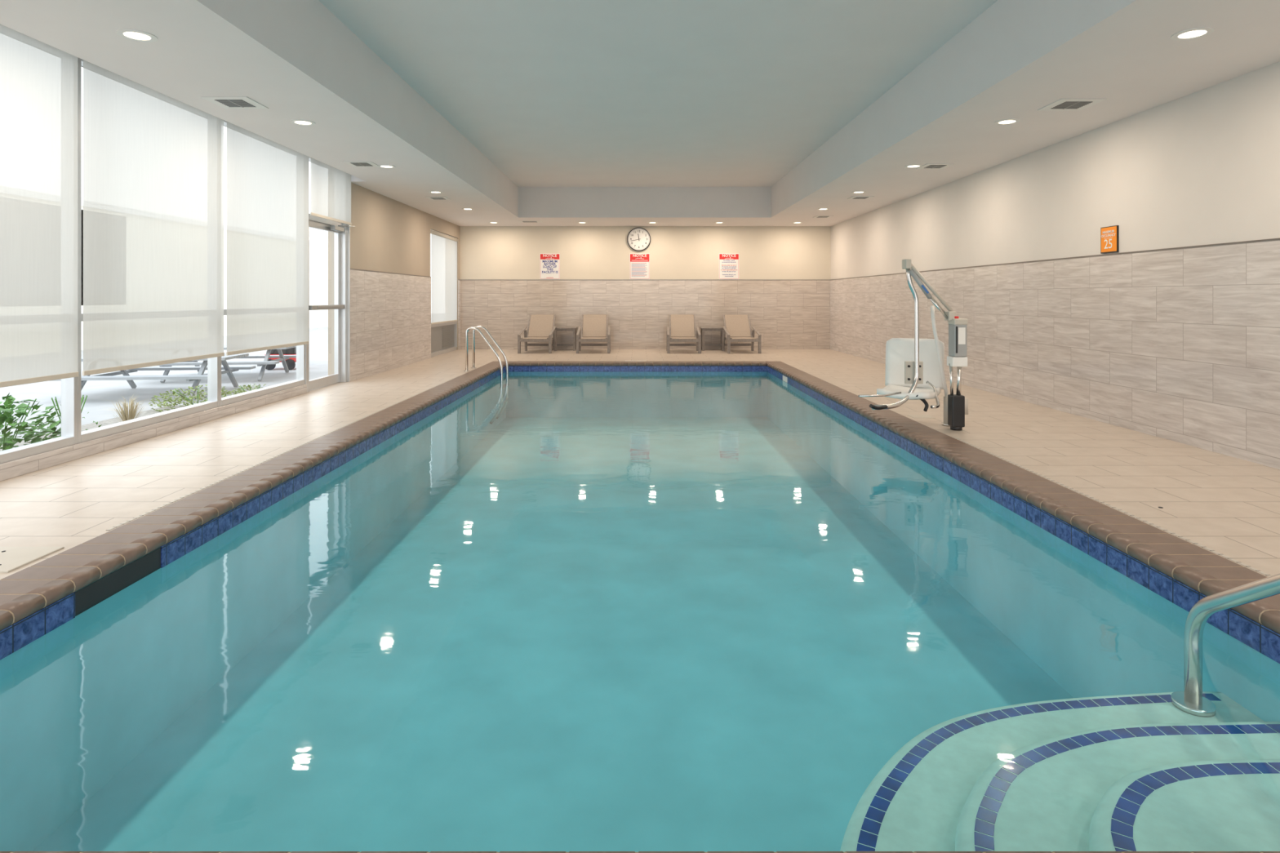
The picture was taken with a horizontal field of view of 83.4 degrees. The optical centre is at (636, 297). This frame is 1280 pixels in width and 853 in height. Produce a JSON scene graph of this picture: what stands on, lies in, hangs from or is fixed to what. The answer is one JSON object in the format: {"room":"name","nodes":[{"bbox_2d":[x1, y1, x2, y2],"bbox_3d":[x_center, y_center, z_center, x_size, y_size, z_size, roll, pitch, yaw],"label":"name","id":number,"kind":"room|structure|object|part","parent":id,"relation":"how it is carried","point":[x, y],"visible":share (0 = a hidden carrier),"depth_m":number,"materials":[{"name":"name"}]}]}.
{"room":"indoor swimming pool","nodes":[
{"label":"indoor swimming pool","id":0,"kind":"room"},
{"bbox_2d":[80,66,460,382],"bbox_3d":[-4.267,-0.545,7.085,0.366,3.490,19.170,0,0,0],"label":"wall","id":1,"kind":"structure","parent":0,"point":[388,278],"depth_m":11.66,"materials":[{"name":"beige tile"}]},
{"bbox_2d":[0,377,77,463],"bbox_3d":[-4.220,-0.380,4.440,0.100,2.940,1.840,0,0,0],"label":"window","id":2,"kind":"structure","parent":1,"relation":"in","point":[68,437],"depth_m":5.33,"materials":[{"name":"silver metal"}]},
{"bbox_2d":[77,57,219,443],"bbox_3d":[-4.220,-0.380,6.270,0.100,2.940,1.820,0,0,0],"label":"window","id":3,"kind":"structure","parent":1,"relation":"in","point":[213,363],"depth_m":5.65,"materials":[{"name":"silver metal"}]},
{"bbox_2d":[82,59,224,375],"bbox_3d":[-4.030,-0.632,6.120,0.070,2.405,1.780,0,0,0],"label":"roller shade","id":4,"kind":"object","parent":3,"relation":"attached to","point":[153,160],"visible":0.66,"depth_m":5.92,"materials":[{"name":"fabric"}]},
{"bbox_2d":[0,384,306,481],"bbox_3d":[-4.250,1.145,4.420,0.200,0.110,9.240,0,0,0],"label":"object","id":5,"kind":"structure","parent":1,"relation":"attached to","point":[10,469],"depth_m":5.88,"materials":[{"name":"stone"}]},
{"bbox_2d":[219,120,305,406],"bbox_3d":[-4.220,-0.380,8.110,0.100,2.940,1.860,0,0,0],"label":"window","id":6,"kind":"structure","parent":1,"relation":"in","point":[300,349],"depth_m":8.28,"materials":[{"name":"silver metal"}]},
{"bbox_2d":[226,121,309,355],"bbox_3d":[-4.030,-0.632,7.940,0.070,2.405,1.760,0,0,0],"label":"roller shade","id":7,"kind":"object","parent":6,"relation":"attached to","point":[268,180],"visible":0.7,"depth_m":7.80,"materials":[{"name":"fabric"}]},
{"bbox_2d":[305,156,355,392],"bbox_3d":[-4.155,-0.325,9.671,0.249,3.050,1.261,0,0,0],"label":"door","id":8,"kind":"structure","parent":1,"relation":"in","point":[340,229],"depth_m":10.09,"materials":[{"name":"silver metal"}]},
{"bbox_2d":[430,229,457,357],"bbox_3d":[-4.170,-0.085,15.390,0.100,2.570,2.220,0,0,0],"label":"window","id":9,"kind":"structure","parent":1,"relation":"in","point":[443,335],"depth_m":15.44,"materials":[{"name":"silver metal"}]},
{"bbox_3d":[-4.175,0.860,15.390,0.050,0.520,2.100,0,0,0],"label":"louvre panel","id":10,"kind":"part","parent":9,"relation":"part of","materials":[{"name":"grey metal"}]},
{"bbox_2d":[430,230,458,324],"bbox_3d":[-4.105,-0.403,15.390,0.070,1.885,2.060,0,0,0],"label":"roller shade","id":11,"kind":"object","parent":9,"relation":"attached to","point":[443,247],"visible":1,"depth_m":15.28,"materials":[{"name":"fabric"}]},
{"bbox_2d":[0,0,1279,226],"bbox_3d":[0.100,-2.033,7.085,9.200,0.755,19.570,0,0,0],"label":"ceiling","id":12,"kind":"structure","parent":0,"point":[553,113],"depth_m":6.70,"materials":[{"name":"paint"}]},
{"bbox_2d":[0,23,78,387],"bbox_3d":[-4.030,-0.632,4.295,0.070,2.405,1.770,0,0,0],"label":"roller shade","id":13,"kind":"object","parent":12,"relation":"hanging from","point":[38,80],"visible":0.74,"depth_m":4.82,"materials":[{"name":"fabric"}]},
{"bbox_2d":[115,28,157,42],"bbox_3d":[-3.150,-1.652,4.530,0.216,0.006,0.216,0,0,0],"label":"recessed light","id":14,"kind":"object","parent":12,"relation":"in","point":[131,34],"visible":1,"depth_m":4.53,"materials":[{"name":"white plastic"}]},
{"bbox_2d":[200,96,268,108],"bbox_3d":[-3.400,-1.649,6.090,0.380,0.013,0.360,0,0,0],"label":"ceiling vent","id":15,"kind":"object","parent":12,"relation":"in","point":[226,102],"visible":1,"depth_m":6.06,"materials":[{"name":"grey metal"}]},
{"bbox_2d":[290,119,315,125],"bbox_3d":[-3.150,-1.652,6.780,0.216,0.006,0.216,0,0,0],"label":"recessed light","id":16,"kind":"object","parent":12,"relation":"in","point":[299,122],"visible":1,"depth_m":6.78,"materials":[{"name":"white plastic"}]},
{"bbox_2d":[310,157,351,225],"bbox_3d":[-4.030,-1.427,9.510,0.070,0.815,1.260,0,0,0],"label":"roller shade","id":17,"kind":"object","parent":12,"relation":"hanging from","point":[331,186],"visible":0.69,"depth_m":9.44,"materials":[{"name":"fabric"}]},
{"bbox_2d":[342,160,379,166],"bbox_3d":[-3.400,-1.649,8.880,0.340,0.013,0.340,0,0,0],"label":"ceiling vent","id":18,"kind":"object","parent":12,"relation":"in","point":[353,163],"visible":1,"depth_m":8.83,"materials":[{"name":"grey metal"}]},
{"bbox_2d":[377,164,395,168],"bbox_3d":[-3.150,-1.652,9.050,0.216,0.006,0.216,0,0,0],"label":"recessed light","id":19,"kind":"object","parent":12,"relation":"in","point":[380,166],"visible":1,"depth_m":9.05,"materials":[{"name":"white plastic"}]},
{"bbox_2d":[428,191,443,193],"bbox_3d":[-3.150,-1.652,11.260,0.216,0.006,0.216,0,0,0],"label":"recessed light","id":20,"kind":"object","parent":12,"relation":"in","point":[433,192],"visible":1,"depth_m":11.26,"materials":[{"name":"white plastic"}]},
{"bbox_2d":[425,196,450,199],"bbox_3d":[-3.300,-1.649,11.940,0.340,0.013,0.340,0,0,0],"label":"ceiling vent","id":21,"kind":"object","parent":12,"relation":"in","point":[428,197],"visible":1,"depth_m":11.90,"materials":[{"name":"grey metal"}]},
{"bbox_2d":[517,220,542,222],"bbox_3d":[-2.320,-1.649,15.600,0.500,0.013,0.300,0,0,0],"label":"ceiling vent","id":22,"kind":"object","parent":12,"relation":"in","point":[517,220],"visible":1,"depth_m":15.54,"materials":[{"name":"grey metal"}]},
{"bbox_2d":[812,215,833,217],"bbox_3d":[3.800,-1.649,14.660,0.340,0.013,0.340,0,0,0],"label":"ceiling vent","id":23,"kind":"object","parent":12,"relation":"in","point":[816,216],"visible":1,"depth_m":14.61,"materials":[{"name":"grey metal"}]},
{"bbox_2d":[851,191,866,193],"bbox_3d":[3.480,-1.652,11.260,0.216,0.006,0.216,0,0,0],"label":"recessed light","id":24,"kind":"object","parent":12,"relation":"in","point":[854,192],"visible":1,"depth_m":11.26,"materials":[{"name":"white plastic"}]},
{"bbox_2d":[847,195,874,199],"bbox_3d":[3.700,-1.649,11.870,0.340,0.013,0.340,0,0,0],"label":"ceiling vent","id":25,"kind":"object","parent":12,"relation":"in","point":[853,197],"visible":1,"depth_m":11.82,"materials":[{"name":"grey metal"}]},
{"bbox_2d":[904,164,922,168],"bbox_3d":[3.480,-1.652,9.030,0.216,0.006,0.216,0,0,0],"label":"recessed light","id":26,"kind":"object","parent":12,"relation":"in","point":[913,166],"visible":1,"depth_m":9.02,"materials":[{"name":"white plastic"}]},
{"bbox_2d":[916,163,954,168],"bbox_3d":[3.750,-1.649,9.030,0.340,0.013,0.340,0,0,0],"label":"ceiling vent","id":27,"kind":"object","parent":12,"relation":"in","point":[928,166],"visible":1,"depth_m":8.98,"materials":[{"name":"grey metal"}]},
{"bbox_2d":[994,118,1020,124],"bbox_3d":[3.480,-1.652,6.750,0.216,0.006,0.216,0,0,0],"label":"recessed light","id":28,"kind":"object","parent":12,"relation":"in","point":[1010,121],"visible":1,"depth_m":6.75,"materials":[{"name":"white plastic"}]},
{"bbox_2d":[1037,98,1106,110],"bbox_3d":[3.720,-1.649,6.150,0.380,0.013,0.360,0,0,0],"label":"ceiling vent","id":29,"kind":"object","parent":12,"relation":"in","point":[1062,104],"visible":1,"depth_m":6.12,"materials":[{"name":"grey metal"}]},
{"bbox_2d":[1170,26,1214,40],"bbox_3d":[3.480,-1.652,4.500,0.216,0.006,0.216,0,0,0],"label":"recessed light","id":30,"kind":"object","parent":12,"relation":"in","point":[1194,33],"visible":1,"depth_m":4.49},
{"bbox_2d":[0,349,1279,579],"bbox_3d":[0.100,1.300,7.085,9.200,0.200,19.570,0,0,0],"label":"floor","id":31,"kind":"structure","parent":0,"point":[1229,506],"depth_m":5.31,"materials":[{"name":"beige tile"}]},
{"bbox_2d":[0,546,64,573],"bbox_3d":[-2.900,1.196,3.285,0.320,0.012,0.310,0,0,0],"label":"lid","id":32,"kind":"object","parent":31,"relation":"on","point":[11,558],"visible":1,"depth_m":3.32,"materials":[{"name":"beige paint"}]},
{"bbox_2d":[106,375,459,530],"bbox_3d":[-2.725,1.202,7.350,0.020,0.007,7.300,0,0,0],"label":"drain","id":33,"kind":"object","parent":31,"relation":"on","point":[211,484],"visible":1,"depth_m":4.95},
{"bbox_2d":[517,314,556,353],"bbox_3d":[-2.169,0.796,15.892,0.726,0.817,1.028,0,0,3],"label":"lounge chair","id":34,"kind":"object","parent":31,"relation":"on","point":[540,327],"visible":1,"depth_m":16.09,"materials":[{"name":"beige fabric"}]},
{"bbox_3d":[-2.526,1.010,15.447,0.056,0.380,0.060,0,0,3],"label":"leg","id":35,"kind":"part","parent":34,"relation":"part of","materials":[{"name":"brown wood"}]},
{"bbox_3d":[-2.508,0.735,15.766,0.050,0.172,0.743,0,0,4],"label":"armrest","id":36,"kind":"part","parent":34,"relation":"part of","materials":[{"name":"wood"}]},
{"bbox_3d":[-2.492,0.965,16.126,0.050,0.479,0.147,0,0,3],"label":"leg","id":37,"kind":"part","parent":34,"relation":"part of","materials":[{"name":"brown wood"}]},
{"bbox_3d":[-2.436,0.660,16.198,0.035,0.545,0.442,0,0,3],"label":"post","id":38,"kind":"part","parent":34,"relation":"part of","materials":[{"name":"brown wood"}]},
{"bbox_3d":[-1.857,1.010,15.413,0.056,0.380,0.060,0,0,3],"label":"leg","id":39,"kind":"part","parent":34,"relation":"part of","materials":[{"name":"brown wood"}]},
{"bbox_3d":[-1.843,0.735,15.733,0.050,0.172,0.743,0,0,2],"label":"armrest","id":40,"kind":"part","parent":34,"relation":"part of","materials":[{"name":"wood"}]},
{"bbox_3d":[-1.873,0.660,16.170,0.035,0.545,0.442,0,0,3],"label":"post","id":41,"kind":"part","parent":34,"relation":"part of","materials":[{"name":"brown wood"}]},
{"bbox_3d":[-1.823,0.965,16.092,0.050,0.479,0.147,0,0,3],"label":"leg","id":42,"kind":"part","parent":34,"relation":"part of","materials":[{"name":"brown wood"}]},
{"bbox_2d":[552,327,577,351],"bbox_3d":[-1.640,0.940,16.400,0.550,0.520,0.400,0,0,0],"label":"side table","id":43,"kind":"object","parent":31,"relation":"on","point":[557,329],"visible":0.62,"depth_m":16.22,"materials":[{"name":"wood"}]},
{"bbox_3d":[-1.410,0.980,16.240,0.050,0.440,0.050,0,0,0],"label":"leg","id":44,"kind":"part","parent":43,"relation":"part of","materials":[{"name":"brown wood"}]},
{"bbox_2d":[576,314,610,353],"bbox_3d":[-0.943,0.796,15.892,0.726,0.817,1.028,0,0,-1],"label":"lounge chair","id":45,"kind":"object","parent":31,"relation":"on","point":[594,327],"visible":1,"depth_m":16.10,"materials":[{"name":"beige fabric"}]},
{"bbox_3d":[-1.269,1.010,15.423,0.056,0.380,0.060,0,0,-1],"label":"leg","id":46,"kind":"part","parent":45,"relation":"part of","materials":[{"name":"brown wood"}]},
{"bbox_3d":[-1.273,0.735,15.743,0.050,0.172,0.743,0,0,0],"label":"armrest","id":47,"kind":"part","parent":45,"relation":"part of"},
{"bbox_3d":[-1.282,0.965,16.103,0.050,0.479,0.147,0,0,-1],"label":"leg","id":48,"kind":"part","parent":45,"relation":"part of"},
{"bbox_3d":[-1.231,0.660,16.179,0.035,0.545,0.442,0,0,-1],"label":"post","id":49,"kind":"part","parent":45,"relation":"part of","materials":[{"name":"brown wood"}]},
{"bbox_3d":[-0.667,0.660,16.191,0.035,0.545,0.442,0,0,-1],"label":"post","id":50,"kind":"part","parent":45,"relation":"part of","materials":[{"name":"brown wood"}]},
{"bbox_3d":[-0.599,1.010,15.437,0.056,0.380,0.060,0,0,-1],"label":"leg","id":51,"kind":"part","parent":45,"relation":"part of","materials":[{"name":"brown wood"}]},
{"bbox_2d":[0,360,1279,852],"bbox_3d":[0.000,1.772,7.378,5.400,1.155,12.245,0,0,0],"label":"swimming pool","id":52,"kind":"object","parent":31,"relation":"in","point":[830,622],"visible":0.96,"depth_m":3.89,"materials":[{"name":"teal liquid"}]},
{"bbox_2d":[463,325,509,424],"bbox_3d":[-2.487,1.270,11.950,0.655,1.586,0.590,0,0,0],"label":"pool ladder","id":53,"kind":"object","parent":52,"relation":"attached to","point":[504,401],"visible":0.92,"depth_m":11.70,"materials":[{"name":"metal"}]},
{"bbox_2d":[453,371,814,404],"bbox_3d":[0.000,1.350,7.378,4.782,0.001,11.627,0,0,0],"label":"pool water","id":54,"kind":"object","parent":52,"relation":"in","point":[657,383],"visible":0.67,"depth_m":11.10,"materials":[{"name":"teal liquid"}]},
{"bbox_2d":[1171,573,1279,717],"bbox_3d":[2.200,0.998,1.975,0.140,1.244,1.870,0,0,0],"label":"handrail","id":55,"kind":"object","parent":52,"relation":"attached to","point":[1191,701],"visible":1,"depth_m":2.80,"materials":[{"name":"metal"}]},
{"bbox_2d":[666,314,701,353],"bbox_3d":[1.025,0.796,15.892,0.726,0.817,1.028,0,0,1],"label":"lounge chair","id":56,"kind":"object","parent":31,"relation":"on","point":[682,328],"visible":1,"depth_m":16.09,"materials":[{"name":"beige fabric"}]},
{"bbox_3d":[0.681,1.010,15.437,0.056,0.380,0.060,0,0,1],"label":"leg","id":57,"kind":"part","parent":56,"relation":"part of","materials":[{"name":"brown wood"}]},
{"bbox_3d":[0.689,0.735,15.757,0.050,0.172,0.743,0,0,2],"label":"armrest","id":58,"kind":"part","parent":56,"relation":"part of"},
{"bbox_3d":[0.749,0.660,16.191,0.035,0.545,0.442,0,0,1],"label":"post","id":59,"kind":"part","parent":56,"relation":"part of","materials":[{"name":"brown wood"}]},
{"bbox_3d":[1.313,0.660,16.179,0.035,0.545,0.442,0,0,1],"label":"post","id":60,"kind":"part","parent":56,"relation":"part of","materials":[{"name":"brown wood"}]},
{"bbox_3d":[1.364,0.965,16.103,0.050,0.479,0.147,0,0,1],"label":"leg","id":61,"kind":"part","parent":56,"relation":"part of","materials":[{"name":"brown wood"}]},
{"bbox_3d":[1.355,0.735,15.743,0.050,0.172,0.743,0,0,0],"label":"armrest","id":62,"kind":"part","parent":56,"relation":"part of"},
{"bbox_3d":[1.351,1.010,15.423,0.056,0.380,0.060,0,0,1],"label":"leg","id":63,"kind":"part","parent":56,"relation":"part of","materials":[{"name":"brown wood"}]},
{"bbox_2d":[699,327,724,351],"bbox_3d":[1.733,0.940,16.400,0.550,0.520,0.400,0,0,0],"label":"side table","id":64,"kind":"object","parent":31,"relation":"on","point":[703,330],"visible":0.75,"depth_m":16.22,"materials":[{"name":"wood"}]},
{"bbox_3d":[1.503,0.980,16.240,0.050,0.440,0.050,0,0,0],"label":"leg","id":65,"kind":"part","parent":64,"relation":"part of","materials":[{"name":"brown wood"}]},
{"bbox_3d":[1.963,0.980,16.560,0.050,0.440,0.050,0,0,0],"label":"leg","id":66,"kind":"part","parent":64,"relation":"part of","materials":[{"name":"wood"}]},
{"bbox_2d":[721,314,761,353],"bbox_3d":[2.285,0.796,15.892,0.726,0.817,1.028,0,0,-3],"label":"lounge chair","id":67,"kind":"object","parent":31,"relation":"on","point":[738,329],"visible":1,"depth_m":16.09,"materials":[{"name":"beige fabric"}]},
{"bbox_3d":[1.940,0.965,16.092,0.050,0.479,0.147,0,0,-3],"label":"leg","id":68,"kind":"part","parent":67,"relation":"part of","materials":[{"name":"brown wood"}]},
{"bbox_3d":[1.989,0.660,16.170,0.035,0.545,0.442,0,0,-3],"label":"post","id":69,"kind":"part","parent":67,"relation":"part of","materials":[{"name":"beige wood"}]},
{"bbox_3d":[1.960,0.735,15.733,0.050,0.172,0.743,0,0,-2],"label":"armrest","id":70,"kind":"part","parent":67,"relation":"part of","materials":[{"name":"wood"}]},
{"bbox_3d":[1.974,1.010,15.413,0.056,0.380,0.060,0,0,-3],"label":"leg","id":71,"kind":"part","parent":67,"relation":"part of","materials":[{"name":"brown wood"}]},
{"bbox_3d":[2.552,0.660,16.198,0.035,0.545,0.442,0,0,-3],"label":"post","id":72,"kind":"part","parent":67,"relation":"part of","materials":[{"name":"brown wood"}]},
{"bbox_3d":[2.609,0.965,16.126,0.050,0.479,0.147,0,0,-3],"label":"leg","id":73,"kind":"part","parent":67,"relation":"part of","materials":[{"name":"brown wood"}]},
{"bbox_3d":[2.625,0.735,15.766,0.050,0.172,0.743,0,0,-4],"label":"armrest","id":74,"kind":"part","parent":67,"relation":"part of","materials":[{"name":"wood"}]},
{"bbox_3d":[2.643,1.010,15.447,0.056,0.380,0.060,0,0,-3],"label":"leg","id":75,"kind":"part","parent":67,"relation":"part of","materials":[{"name":"brown wood"}]},
{"bbox_2d":[857,258,968,431],"bbox_3d":[2.557,0.422,6.534,0.788,1.555,1.063,0,0,33],"label":"lift","id":76,"kind":"object","parent":31,"relation":"on","point":[914,366],"visible":1,"depth_m":6.61,"materials":[{"name":"white plastic"}]},
{"bbox_3d":[2.171,0.867,6.394,0.486,0.028,0.032,0,0,-24],"label":"foot frame","id":77,"kind":"part","parent":76,"relation":"part of","materials":[{"name":"metal"}]},
{"bbox_3d":[2.568,0.695,6.657,0.165,0.210,0.025,0,0,0],"label":"mounting plate","id":78,"kind":"part","parent":76,"relation":"part of","materials":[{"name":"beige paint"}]},
{"bbox_3d":[2.707,0.635,6.995,0.540,0.470,0.090,0,0,34],"label":"seat","id":79,"kind":"part","parent":76,"relation":"part of","materials":[{"name":"white plastic"}]},
{"bbox_3d":[2.735,0.894,6.618,0.096,0.227,0.279,0,0,13],"label":"foot frame","id":80,"kind":"part","parent":76,"relation":"part of","materials":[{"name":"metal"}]},
{"bbox_3d":[2.746,0.084,6.555,0.190,0.229,0.026,0,0,10],"label":"actuator rod","id":81,"kind":"part","parent":76,"relation":"part of","materials":[{"name":"metal"}]},
{"bbox_3d":[2.940,1.055,6.750,0.110,0.250,0.110,0,0,0],"label":"pivot post","id":82,"kind":"part","parent":76,"relation":"part of","materials":[{"name":"white metal"}]},
{"bbox_2d":[950,426,962,431],"bbox_3d":[2.899,1.183,6.520,0.100,0.035,0.100,0,0,0],"label":"socket","id":83,"kind":"object","parent":76,"relation":"attached to","point":[953,428],"depth_m":6.47,"materials":[{"name":"black plastic"}]},
{"bbox_3d":[2.922,0.345,6.458,0.065,0.150,0.004,0,0,0],"label":"control panel","id":84,"kind":"part","parent":76,"relation":"part of","materials":[{"name":"white plastic"}]},
{"bbox_3d":[3.092,1.025,6.780,0.070,0.150,0.070,0,0,0],"label":"motor","id":85,"kind":"part","parent":76,"relation":"part of","materials":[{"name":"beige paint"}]},
{"bbox_2d":[906,414,935,417],"bbox_3d":[2.870,1.199,7.240,0.220,0.002,0.180,0,0,0],"label":"depth marker","id":86,"kind":"object","parent":31,"relation":"on","point":[911,415],"visible":1,"depth_m":7.25,"materials":[{"name":"beige tile"}]},
{"bbox_2d":[952,436,1271,577],"bbox_3d":[2.725,1.202,4.250,0.020,0.007,3.900,0,0,0],"label":"drain","id":87,"kind":"object","parent":31,"relation":"on","point":[1061,484],"visible":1,"depth_m":3.90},
{"bbox_2d":[460,226,831,349],"bbox_3d":[0.150,-0.545,16.762,9.100,3.490,0.216,0,0,0],"label":"wall","id":88,"kind":"structure","parent":0,"point":[783,284],"depth_m":16.66,"materials":[{"name":"beige tile"}]},
{"bbox_2d":[539,253,559,279],"bbox_3d":[-2.014,-0.722,16.662,0.467,0.600,0.015,0,0,0],"label":"notice sign","id":89,"kind":"object","parent":88,"relation":"attached to","point":[549,264],"visible":1,"depth_m":16.66,"materials":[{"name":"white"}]},
{"bbox_2d":[626,226,650,251],"bbox_3d":[0.051,-1.351,16.648,0.550,0.550,0.045,0,0,0],"label":"wall clock","id":90,"kind":"object","parent":88,"relation":"attached to","point":[638,239],"visible":1,"depth_m":16.65,"materials":[{"name":"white plastic"}]},
{"bbox_2d":[629,253,649,279],"bbox_3d":[0.070,-0.722,16.662,0.467,0.600,0.015,0,0,0],"label":"notice sign","id":91,"kind":"object","parent":88,"relation":"attached to","point":[639,264],"visible":1,"depth_m":16.66,"materials":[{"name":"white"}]},
{"bbox_2d":[719,253,738,279],"bbox_3d":[2.141,-0.722,16.662,0.467,0.600,0.015,0,0,0],"label":"notice sign","id":92,"kind":"object","parent":88,"relation":"attached to","point":[728,263],"visible":1,"depth_m":16.66,"materials":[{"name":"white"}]},
{"bbox_2d":[830,61,1279,469],"bbox_3d":[4.592,-0.545,7.085,0.216,3.490,19.170,0,0,0],"label":"wall","id":93,"kind":"structure","parent":0,"point":[1173,334],"depth_m":6.72,"materials":[{"name":"beige tile"}]},
{"bbox_2d":[1100,225,1119,253],"bbox_3d":[4.488,-0.550,6.822,0.024,0.250,0.235,0,0,0],"label":"sign","id":94,"kind":"object","parent":93,"relation":"attached to","point":[1109,236],"visible":1,"depth_m":6.80,"materials":[{"name":"orange plastic"}]},
{"label":"outside","id":95,"kind":"structure","parent":0,"visible":0},
{"bbox_2d":[0,326,328,439],"bbox_3d":[-24.750,1.420,24.000,40.500,0.200,72.000,0,0,0],"label":"ground","id":96,"kind":"structure","parent":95,"point":[43,392],"depth_m":10.56,"materials":[{"name":"concrete"}]},
{"bbox_2d":[0,405,186,451],"bbox_3d":[-5.050,1.305,3.300,1.100,0.030,10.600,0,0,0],"label":"planting bed","id":97,"kind":"object","parent":96,"relation":"on","point":[110,421],"visible":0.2,"depth_m":7.42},
{"bbox_2d":[0,392,61,450],"bbox_3d":[-4.822,1.000,5.450,0.888,0.583,0.834,0,0,0],"label":"leafy bush","id":98,"kind":"object","parent":97,"relation":"on","point":[9,442],"visible":0.65,"depth_m":5.51,"materials":[{"name":"green plant"}]},
{"bbox_2d":[40,395,102,440],"bbox_3d":[-4.787,1.048,6.069,0.422,0.485,0.425,0,0,0],"label":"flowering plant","id":99,"kind":"object","parent":97,"relation":"on","point":[82,397],"visible":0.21,"depth_m":6.08,"materials":[{"name":"green plant"}]},
{"bbox_2d":[93,394,159,422],"bbox_3d":[-4.959,1.123,6.992,0.664,0.335,0.695,0,0,0],"label":"grass tuft","id":100,"kind":"object","parent":97,"relation":"on","point":[132,414],"visible":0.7,"depth_m":6.98,"materials":[{"name":"plant"}]},
{"bbox_2d":[148,384,241,412],"bbox_3d":[-5.101,1.162,8.350,0.976,0.295,0.969,0,0,0],"label":"shrub","id":101,"kind":"object","parent":97,"relation":"on","point":[171,400],"visible":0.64,"depth_m":8.24,"materials":[{"name":"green plant"}]},
{"bbox_2d":[229,383,268,394],"bbox_3d":[-5.010,1.216,9.294,0.517,0.213,0.483,0,0,-42],"label":"shrub","id":102,"kind":"object","parent":97,"relation":"in","point":[248,385],"visible":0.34,"depth_m":9.26,"materials":[{"name":"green plant"}]},
{"bbox_2d":[48,353,255,399],"bbox_3d":[-6.500,1.056,9.800,2.000,0.514,1.440,0,0,-6],"label":"patio table","id":103,"kind":"object","parent":96,"relation":"on","point":[228,369],"visible":0.41,"depth_m":9.59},
{"bbox_3d":[-7.154,1.065,9.302,0.050,0.497,0.489,0,0,-6],"label":"leg","id":104,"kind":"part","parent":103,"relation":"part of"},
{"bbox_3d":[-7.239,1.065,10.158,0.050,0.497,0.489,0,0,-6],"label":"leg","id":105,"kind":"part","parent":103,"relation":"part of","materials":[{"name":"grey metal"}]},
{"bbox_3d":[-5.761,1.065,9.442,0.050,0.497,0.489,0,0,-6],"label":"leg","id":106,"kind":"part","parent":103,"relation":"part of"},
{"bbox_3d":[-5.846,1.065,10.298,0.050,0.497,0.489,0,0,-6],"label":"leg","id":107,"kind":"part","parent":103,"relation":"part of","materials":[{"name":"white metal"}]},
{"bbox_2d":[80,200,328,350],"bbox_3d":[-16.050,-0.565,23.000,4.300,3.770,42.400,0,0,0],"label":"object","id":108,"kind":"structure","parent":96,"relation":"on","point":[318,251],"depth_m":31.23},
{"bbox_2d":[158,344,296,382],"bbox_3d":[-6.700,1.056,11.800,2.000,0.514,1.440,0,0,-9],"label":"patio table","id":109,"kind":"object","parent":96,"relation":"on","point":[281,357],"visible":0.37,"depth_m":11.39,"materials":[{"name":"grey metal"}]},
{"bbox_3d":[-7.328,1.065,11.270,0.050,0.497,0.489,0,0,-9],"label":"leg","id":110,"kind":"part","parent":109,"relation":"part of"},
{"bbox_3d":[-5.944,1.065,11.479,0.050,0.497,0.489,0,0,-9],"label":"leg","id":111,"kind":"part","parent":109,"relation":"part of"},
{"bbox_3d":[-6.072,1.065,12.330,0.050,0.497,0.489,0,0,-9],"label":"leg","id":112,"kind":"part","parent":109,"relation":"part of","materials":[{"name":"grey metal"}]},
{"bbox_2d":[265,346,296,369],"bbox_3d":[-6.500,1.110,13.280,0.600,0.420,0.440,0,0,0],"label":"car","id":113,"kind":"object","parent":96,"relation":"on","point":[291,362],"visible":0.47,"depth_m":13.10,"materials":[{"name":"metal"}]}
]}

